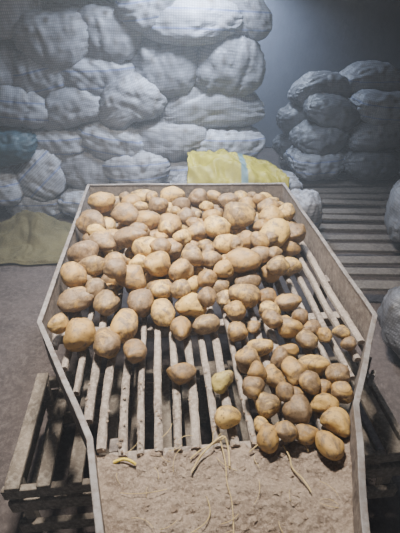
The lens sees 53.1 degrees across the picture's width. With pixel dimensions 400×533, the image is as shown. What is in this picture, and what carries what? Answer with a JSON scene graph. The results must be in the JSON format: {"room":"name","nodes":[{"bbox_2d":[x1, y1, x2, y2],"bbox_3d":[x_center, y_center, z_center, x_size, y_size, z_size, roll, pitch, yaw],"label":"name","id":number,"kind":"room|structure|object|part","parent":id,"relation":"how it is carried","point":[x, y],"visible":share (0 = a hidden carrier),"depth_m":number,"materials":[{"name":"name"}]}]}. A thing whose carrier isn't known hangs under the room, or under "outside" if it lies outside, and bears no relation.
{"room":"warehouse","nodes":[
{"label":"warehouse","id":0,"kind":"room"},
{"bbox_2d":[0,148,399,532],"bbox_3d":[-0.101,0.198,2.652,6.200,0.022,6.200,-3,34,-5],"label":"floor","id":1,"kind":"structure","parent":0,"point":[24,289],"depth_m":2.19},
{"bbox_2d":[0,210,71,264],"bbox_3d":[-1.335,-0.283,3.132,0.952,0.241,0.659,0,34,0],"label":"sack","id":2,"kind":"object","parent":1,"relation":"on","point":[28,237],"visible":0.75,"depth_m":3.11,"materials":[{"name":"beige fabric"}]},
{"bbox_2d":[0,0,272,218],"bbox_3d":[-0.976,-1.629,3.222,3.084,2.476,0.999,-3,34,-5],"label":"sacks","id":3,"kind":"object","parent":1,"relation":"on","point":[92,91],"visible":0.93,"depth_m":3.00,"materials":[{"name":"white fabric"}]},
{"bbox_2d":[1,351,399,532],"bbox_3d":[0.034,0.675,1.592,1.380,0.353,0.470,-3,34,-5],"label":"wooden crate","id":4,"kind":"object","parent":1,"relation":"on","point":[42,493],"visible":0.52,"depth_m":1.44,"materials":[{"name":"brown wood"}]},
{"bbox_3d":[-0.594,0.826,1.385,0.035,0.330,0.030,-3,34,-5],"label":"post","id":5,"kind":"part","parent":4,"relation":"part of","materials":[{"name":"brown wood"}]},
{"bbox_3d":[-0.638,0.674,1.515,0.020,0.055,0.420,-3,34,-5],"label":"rail","id":6,"kind":"part","parent":4,"relation":"part of","materials":[{"name":"brown wood"}]},
{"bbox_3d":[-0.638,0.799,1.598,0.020,0.055,0.420,-3,34,-5],"label":"rail","id":7,"kind":"part","parent":4,"relation":"part of","materials":[{"name":"brown wood"}]},
{"bbox_3d":[-0.631,0.612,1.709,0.035,0.330,0.030,-3,34,-5],"label":"post","id":8,"kind":"part","parent":4,"relation":"part of","materials":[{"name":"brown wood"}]},
{"bbox_3d":[0.013,0.643,1.834,1.380,0.060,0.022,-3,34,-4],"label":"rail","id":9,"kind":"part","parent":4,"relation":"part of","materials":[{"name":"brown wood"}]},
{"bbox_3d":[0.013,0.518,1.751,1.380,0.060,0.022,-3,34,-5],"label":"rail","id":10,"kind":"part","parent":4,"relation":"part of","materials":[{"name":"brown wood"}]},
{"bbox_3d":[0.013,0.447,1.704,1.380,0.050,0.022,-3,34,-5],"label":"rail","id":11,"kind":"part","parent":4,"relation":"part of","materials":[{"name":"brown wood"}]},
{"bbox_3d":[0.055,0.689,1.339,1.380,0.050,0.022,-3,34,-5],"label":"rail","id":12,"kind":"part","parent":4,"relation":"part of","materials":[{"name":"brown wood"}]},
{"bbox_3d":[0.016,0.577,1.760,0.035,0.330,0.030,-3,34,-5],"label":"post","id":13,"kind":"part","parent":4,"relation":"part of","materials":[{"name":"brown wood"}]},
{"bbox_3d":[0.055,0.760,1.386,1.380,0.060,0.022,-3,34,-4],"label":"rail","id":14,"kind":"part","parent":4,"relation":"part of","materials":[{"name":"brown wood"}]},
{"bbox_3d":[0.055,0.885,1.469,1.380,0.060,0.022,-3,34,-4],"label":"rail","id":15,"kind":"part","parent":4,"relation":"part of","materials":[{"name":"brown wood"}]},
{"bbox_3d":[0.706,0.728,1.705,0.020,0.055,0.420,-3,34,-5],"label":"rail","id":16,"kind":"part","parent":4,"relation":"part of","materials":[{"name":"brown wood"}]},
{"bbox_3d":[0.706,0.532,1.575,0.020,0.055,0.420,-3,34,-5],"label":"rail","id":17,"kind":"part","parent":4,"relation":"part of","materials":[{"name":"brown wood"}]},
{"bbox_3d":[0.700,0.758,1.489,0.035,0.330,0.030,-3,34,-5],"label":"post","id":18,"kind":"part","parent":4,"relation":"part of","materials":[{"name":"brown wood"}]},
{"bbox_2d":[37,183,377,532],"bbox_3d":[0.006,0.347,1.724,1.135,0.754,1.945,-3,34,-5],"label":"tray","id":19,"kind":"object","parent":1,"relation":"on","point":[184,500],"visible":0.75,"depth_m":1.03,"materials":[{"name":"wood"}]},
{"bbox_2d":[47,186,356,460],"bbox_3d":[-0.006,0.002,1.571,1.058,0.201,1.565,-3,34,-5],"label":"pile","id":20,"kind":"object","parent":19,"relation":"on","point":[188,252],"visible":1,"depth_m":1.45,"materials":[{"name":"beige food"}]},
{"bbox_2d":[113,424,338,532],"bbox_3d":[0.051,0.500,0.957,0.526,0.029,0.323,-3,34,-5],"label":"strands","id":21,"kind":"object","parent":19,"relation":"on","point":[222,436],"visible":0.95,"depth_m":0.98,"materials":[{"name":"plant"}]},
{"bbox_2d":[170,148,303,230],"bbox_3d":[0.147,-0.566,3.179,1.332,0.680,0.526,-3,34,-5],"label":"sack","id":22,"kind":"object","parent":1,"relation":"on","point":[220,166],"visible":0.42,"depth_m":2.95,"materials":[{"name":"yellow fabric"}]},
{"bbox_2d":[278,155,399,290],"bbox_3d":[1.738,-0.566,3.655,1.756,0.138,2.751,1,34,1],"label":"wooden pallet","id":23,"kind":"object","parent":1,"relation":"on","point":[378,191],"visible":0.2,"depth_m":3.19,"materials":[{"name":"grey wood"}]},
{"bbox_2d":[272,60,399,180],"bbox_3d":[1.625,-1.439,3.932,1.655,0.983,1.006,-3,34,-5],"label":"sacks","id":24,"kind":"object","parent":23,"relation":"on","point":[348,120],"visible":1,"depth_m":3.75,"materials":[{"name":"white fabric"}]},
{"bbox_2d":[384,180,399,241],"bbox_3d":[1.526,-0.378,2.796,0.417,0.396,0.563,8,34,12],"label":"sack","id":25,"kind":"object","parent":23,"relation":"on","point":[392,214],"visible":1,"depth_m":2.75,"materials":[{"name":"white fabric"}]},
{"bbox_2d":[377,286,399,357],"bbox_3d":[1.211,0.267,2.089,0.513,0.353,0.435,5,34,8],"label":"sack","id":26,"kind":"object","parent":1,"relation":"on","point":[388,313],"visible":0.98,"depth_m":2.04,"materials":[{"name":"white fabric"}]},
{"bbox_2d":[106,0,399,146],"bbox_3d":[-0.401,-2.797,4.427,6.400,3.000,0.100,-3,34,-5],"label":"wall","id":27,"kind":"structure","parent":0,"point":[306,36],"depth_m":4.69,"materials":[{"name":"paint"}]},
{"bbox_2d":[291,189,322,251],"bbox_3d":[0.694,-0.327,2.871,0.348,0.496,0.295,-8,44,-26],"label":"sack","id":28,"kind":"object","parent":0,"point":[310,201],"depth_m":2.70,"materials":[{"name":"white fabric"}]}
]}

